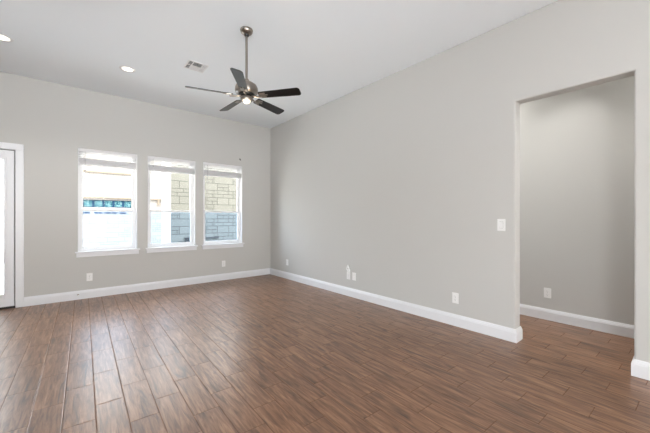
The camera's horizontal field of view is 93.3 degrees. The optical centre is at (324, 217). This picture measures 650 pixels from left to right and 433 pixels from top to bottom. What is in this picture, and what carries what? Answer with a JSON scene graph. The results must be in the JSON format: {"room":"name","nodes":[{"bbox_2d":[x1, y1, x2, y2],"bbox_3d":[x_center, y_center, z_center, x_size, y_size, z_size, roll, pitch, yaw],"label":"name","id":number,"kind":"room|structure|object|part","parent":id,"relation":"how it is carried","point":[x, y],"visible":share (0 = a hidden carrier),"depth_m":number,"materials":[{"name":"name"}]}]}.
{"room":"empty living room","nodes":[
{"label":"empty living room","id":0,"kind":"room"},
{"bbox_2d":[0,71,270,296],"bbox_3d":[-3.092,-0.359,5.067,7.229,3.118,0.150,0,0,-40],"label":"wall","id":1,"kind":"structure","parent":0,"point":[51,120],"depth_m":4.78,"materials":[{"name":"grey paint"}]},
{"bbox_2d":[0,142,23,309],"bbox_3d":[-4.526,0.105,3.843,1.093,2.190,0.198,0,0,-40],"label":"door","id":2,"kind":"structure","parent":1,"relation":"in","point":[12,154],"depth_m":4.09,"materials":[{"name":"white paint"}]},
{"bbox_2d":[0,160,3,293],"bbox_3d":[-4.511,0.118,3.824,0.705,1.755,0.012,0,0,-40],"label":"blind","id":3,"kind":"object","parent":2,"relation":"attached to","point":[2,160],"depth_m":4.04,"materials":[{"name":"white"}]},
{"bbox_3d":[-4.492,0.115,3.802,0.765,1.824,0.012,0,0,-40],"label":"lite frame","id":4,"kind":"part","parent":2,"relation":"part of","materials":[{"name":"white paint"}]},
{"bbox_2d":[86,273,91,280],"bbox_3d":[-3.530,0.887,4.599,0.072,0.116,0.008,0,0,-40],"label":"wall outlet","id":5,"kind":"object","parent":1,"relation":"attached to","point":[88,275],"visible":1,"depth_m":4.59,"materials":[{"name":"white plastic"}]},
{"bbox_2d":[75,148,139,257],"bbox_3d":[-3.380,-0.225,4.796,0.825,1.615,0.169,0,0,-40],"label":"window","id":6,"kind":"structure","parent":1,"relation":"in","point":[92,251],"depth_m":4.76,"materials":[{"name":"white plastic"}]},
{"bbox_3d":[-3.423,-0.550,4.848,0.697,0.907,0.024,0,0,-40],"label":"sash","id":7,"kind":"part","parent":6,"relation":"part of","materials":[{"name":"glass"}]},
{"bbox_3d":[-3.406,0.170,4.828,0.697,0.605,0.024,0,0,-40],"label":"sash","id":8,"kind":"part","parent":6,"relation":"part of","materials":[{"name":"glass"}]},
{"bbox_2d":[79,149,135,179],"bbox_3d":[-3.368,-0.796,4.782,0.735,0.459,0.067,0,0,-40],"label":"window blind","id":9,"kind":"object","parent":6,"relation":"attached to","point":[82,161],"visible":1,"depth_m":4.75,"materials":[{"name":"white plastic"}]},
{"bbox_3d":[-3.373,-0.798,4.788,0.731,0.020,0.052,0,0,-40],"label":"rail","id":10,"kind":"part","parent":9,"relation":"part of","materials":[{"name":"white plastic"}]},
{"bbox_3d":[-3.361,0.509,4.773,0.825,0.020,0.110,0,0,-40],"label":"sill","id":11,"kind":"part","parent":6,"relation":"part of","materials":[{"name":"white paint"}]},
{"bbox_2d":[24,268,269,306],"bbox_3d":[-2.618,1.137,5.354,3.779,0.127,0.016,0,0,-40],"label":"baseboard","id":12,"kind":"structure","parent":1,"relation":"attached to","point":[91,293],"depth_m":4.95,"materials":[{"name":"white paint"}]},
{"bbox_2d":[145,156,197,252],"bbox_3d":[-2.683,-0.225,5.376,0.833,1.615,0.169,0,0,-40],"label":"window","id":13,"kind":"structure","parent":1,"relation":"in","point":[177,246],"depth_m":5.41,"materials":[{"name":"white plastic"}]},
{"bbox_3d":[-2.726,-0.550,5.428,0.705,0.907,0.024,0,0,-40],"label":"sash","id":14,"kind":"part","parent":13,"relation":"part of","materials":[{"name":"glass"}]},
{"bbox_3d":[-2.709,0.170,5.408,0.705,0.605,0.024,0,0,-40],"label":"sash","id":15,"kind":"part","parent":13,"relation":"part of","materials":[{"name":"clear glass"}]},
{"bbox_2d":[148,156,194,174],"bbox_3d":[-2.673,-0.907,5.365,0.743,0.238,0.061,0,0,-40],"label":"window blind","id":16,"kind":"object","parent":13,"relation":"attached to","point":[156,168],"visible":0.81,"depth_m":5.34,"materials":[{"name":"white plastic"}]},
{"bbox_3d":[-2.676,-0.798,5.368,0.739,0.020,0.052,0,0,-40],"label":"rail","id":17,"kind":"part","parent":16,"relation":"part of","materials":[{"name":"white plastic"}]},
{"bbox_3d":[-2.664,0.509,5.353,0.833,0.020,0.110,0,0,-40],"label":"sill","id":18,"kind":"part","parent":13,"relation":"part of","materials":[{"name":"white paint"}]},
{"bbox_2d":[201,162,243,249],"bbox_3d":[-1.989,-0.225,5.953,0.834,1.615,0.169,0,0,-40],"label":"window","id":19,"kind":"structure","parent":1,"relation":"in","point":[217,244],"depth_m":6.05,"materials":[{"name":"white plastic"}]},
{"bbox_3d":[-2.032,-0.550,6.005,0.706,0.907,0.024,0,0,-40],"label":"sash","id":20,"kind":"part","parent":19,"relation":"part of","materials":[{"name":"glass"}]},
{"bbox_3d":[-2.016,0.170,5.985,0.706,0.605,0.024,0,0,-40],"label":"sash","id":21,"kind":"part","parent":19,"relation":"part of","materials":[{"name":"clear glass"}]},
{"bbox_2d":[204,163,240,181],"bbox_3d":[-1.980,-0.846,5.942,0.744,0.360,0.061,0,0,-40],"label":"window blind","id":22,"kind":"object","parent":19,"relation":"attached to","point":[207,172],"visible":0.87,"depth_m":5.92,"materials":[{"name":"white plastic"}]},
{"bbox_3d":[-1.982,-0.798,5.945,0.740,0.020,0.052,0,0,-40],"label":"rail","id":23,"kind":"part","parent":22,"relation":"part of","materials":[{"name":"white plastic"}]},
{"bbox_3d":[-1.970,0.509,5.931,0.834,0.020,0.110,0,0,-40],"label":"sill","id":24,"kind":"part","parent":19,"relation":"part of","materials":[{"name":"white paint"}]},
{"bbox_2d":[0,0,557,127],"bbox_3d":[0.089,-1.993,1.244,7.229,0.150,10.098,0,0,-40],"label":"ceiling","id":25,"kind":"structure","parent":0,"point":[328,50],"depth_m":3.32,"materials":[{"name":"white paint"}]},
{"bbox_2d":[0,33,13,41],"bbox_3d":[-3.433,-1.915,3.258,0.180,0.006,0.180,0,0,-40],"label":"recessed light","id":26,"kind":"object","parent":25,"relation":"in","point":[3,37],"visible":1,"depth_m":3.27,"materials":[{"name":"white plastic"}]},
{"bbox_2d":[119,66,135,72],"bbox_3d":[-2.543,-1.915,3.953,0.180,0.006,0.180,0,0,-40],"label":"recessed light","id":27,"kind":"object","parent":25,"relation":"in","point":[124,68],"visible":1,"depth_m":3.95,"materials":[{"name":"white ceramic"}]},
{"bbox_2d":[184,60,208,72],"bbox_3d":[-1.632,-1.914,3.882,0.240,0.007,0.240,0,0,-40],"label":"ceiling vent","id":28,"kind":"object","parent":25,"relation":"in","point":[192,65],"visible":1,"depth_m":3.88,"materials":[{"name":"white metal"}]},
{"bbox_2d":[185,26,300,113],"bbox_3d":[-0.830,-1.544,3.158,1.103,0.748,1.063,0,0,-40],"label":"ceiling fan","id":29,"kind":"object","parent":25,"relation":"hanging from","point":[246,90],"visible":1,"depth_m":3.08,"materials":[{"name":"silver metal"}]},
{"bbox_3d":[-1.123,-1.241,2.988,0.436,0.035,0.107,0,0,-24],"label":"blade","id":30,"kind":"part","parent":29,"relation":"part of","materials":[{"name":"black paint"}]},
{"bbox_3d":[-1.038,-1.241,3.391,0.110,0.036,0.438,0,0,-40],"label":"blade","id":31,"kind":"part","parent":29,"relation":"part of","materials":[{"name":"black paint"}]},
{"bbox_3d":[-0.765,-1.241,2.779,0.107,0.035,0.436,0,0,-6],"label":"blade","id":32,"kind":"part","parent":29,"relation":"part of","materials":[{"name":"black paint"}]},
{"bbox_3d":[-0.622,-1.241,3.435,0.107,0.035,0.436,0,0,30],"label":"blade","id":33,"kind":"part","parent":29,"relation":"part of","materials":[{"name":"black paint"}]},
{"bbox_3d":[-0.455,-1.241,3.055,0.436,0.035,0.107,0,0,12],"label":"blade","id":34,"kind":"part","parent":29,"relation":"part of","materials":[{"name":"black paint"}]},
{"bbox_2d":[0,274,649,432],"bbox_3d":[0.089,1.260,1.244,7.229,0.120,10.098,0,0,-40],"label":"floor","id":35,"kind":"structure","parent":0,"point":[268,353],"depth_m":2.43,"materials":[{"name":"brown wood"}]},
{"bbox_2d":[271,0,649,362],"bbox_3d":[2.013,-0.359,2.845,0.130,3.118,9.798,0,0,-40],"label":"wall","id":36,"kind":"structure","parent":0,"point":[404,179],"depth_m":3.50,"materials":[{"name":"grey paint"}]},
{"bbox_2d":[352,272,355,280],"bbox_3d":[0.436,0.885,4.628,0.012,0.116,0.072,0,0,-40],"label":"cover plate","id":37,"kind":"object","parent":36,"relation":"attached to","point":[353,274],"visible":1,"depth_m":4.62,"materials":[{"name":"white plastic"}]},
{"bbox_2d":[270,268,522,342],"bbox_3d":[0.387,1.137,4.799,0.162,0.127,4.714,0,0,-40],"label":"baseboard","id":38,"kind":"structure","parent":36,"relation":"attached to","point":[494,330],"depth_m":3.74,"materials":[{"name":"white paint"}]},
{"bbox_2d":[452,292,458,303],"bbox_3d":[1.450,0.892,3.413,0.008,0.116,0.072,0,0,-40],"label":"wall outlet","id":39,"kind":"object","parent":36,"relation":"attached to","point":[455,296],"visible":1,"depth_m":3.41,"materials":[{"name":"white plastic"}]},
{"bbox_2d":[497,219,504,230],"bbox_3d":[1.750,0.070,3.047,0.014,0.118,0.074,0,0,-40],"label":"light switch","id":40,"kind":"object","parent":36,"relation":"attached to","point":[500,222],"visible":1,"depth_m":3.05,"materials":[{"name":"white plastic"}]},
{"bbox_2d":[631,357,649,380],"bbox_3d":[3.770,1.137,0.734,0.162,0.127,4.306,0,0,-40],"label":"baseboard","id":41,"kind":"object","parent":36,"relation":"attached to","point":[640,369],"visible":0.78,"depth_m":2.30,"materials":[{"name":"white paint"}]},
{"bbox_2d":[520,76,633,324],"bbox_3d":[2.810,-0.359,3.508,0.150,3.118,9.798,0,0,-40],"label":"wall","id":42,"kind":"structure","parent":0,"point":[577,146],"depth_m":3.38,"materials":[{"name":"grey paint"}]},
{"bbox_2d":[544,288,550,297],"bbox_3d":[2.619,0.885,3.613,0.008,0.116,0.072,0,0,-40],"label":"wall outlet","id":43,"kind":"object","parent":42,"relation":"attached to","point":[547,291],"visible":1,"depth_m":3.61,"materials":[{"name":"white plastic"}]},
{"bbox_2d":[520,304,633,337],"bbox_3d":[2.874,1.137,3.302,0.016,0.127,3.800,0,0,-40],"label":"baseboard","id":44,"kind":"structure","parent":42,"relation":"attached to","point":[626,330],"depth_m":3.37,"materials":[{"name":"white paint"}]},
{"label":"outside","id":45,"kind":"structure","parent":0,"visible":0},
{"bbox_2d":[0,263,3,293],"bbox_3d":[-8.040,1.410,12.790,32.000,0.180,18.052,0,0,-40],"label":"ground","id":46,"kind":"structure","parent":45,"point":[1,264],"depth_m":6.79,"materials":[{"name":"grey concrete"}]},
{"bbox_2d":[0,154,161,261],"bbox_3d":[-8.314,-0.530,11.945,10.100,3.700,3.600,0,0,-40],"label":"house","id":47,"kind":"structure","parent":46,"relation":"on","point":[103,187],"depth_m":10.69,"materials":[{"name":"paint"}]},
{"bbox_3d":[-7.997,-0.487,10.349,0.224,0.215,0.020,0,0,-40],"label":"pane","id":48,"kind":"part","parent":47,"relation":"part of","materials":[{"name":"glass"}]},
{"bbox_3d":[-7.779,-0.487,10.530,0.224,0.215,0.020,0,0,-40],"label":"pane","id":49,"kind":"part","parent":47,"relation":"part of","materials":[{"name":"glass"}]},
{"bbox_3d":[-7.561,-0.487,10.712,0.224,0.215,0.020,0,0,-40],"label":"pane","id":50,"kind":"part","parent":47,"relation":"part of","materials":[{"name":"glass"}]},
{"bbox_3d":[-7.342,-0.487,10.894,0.224,0.215,0.020,0,0,-40],"label":"pane","id":51,"kind":"part","parent":47,"relation":"part of","materials":[{"name":"glass"}]},
{"bbox_3d":[-7.124,-0.487,11.075,0.224,0.215,0.020,0,0,-40],"label":"pane","id":52,"kind":"part","parent":47,"relation":"part of","materials":[{"name":"glass"}]},
{"bbox_2d":[154,172,161,183],"bbox_3d":[-6.305,-1.525,11.744,0.430,0.470,0.020,0,0,-40],"label":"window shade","id":53,"kind":"object","parent":47,"relation":"hanging from","point":[157,175],"depth_m":11.69,"materials":[{"name":"white"}]},
{"bbox_2d":[162,162,236,242],"bbox_3d":[-1.522,-0.280,10.897,7.720,3.200,0.220,0,0,-40],"label":"wall","id":54,"kind":"structure","parent":46,"relation":"on","point":[220,192],"depth_m":9.14,"materials":[{"name":"stone"}]}
]}

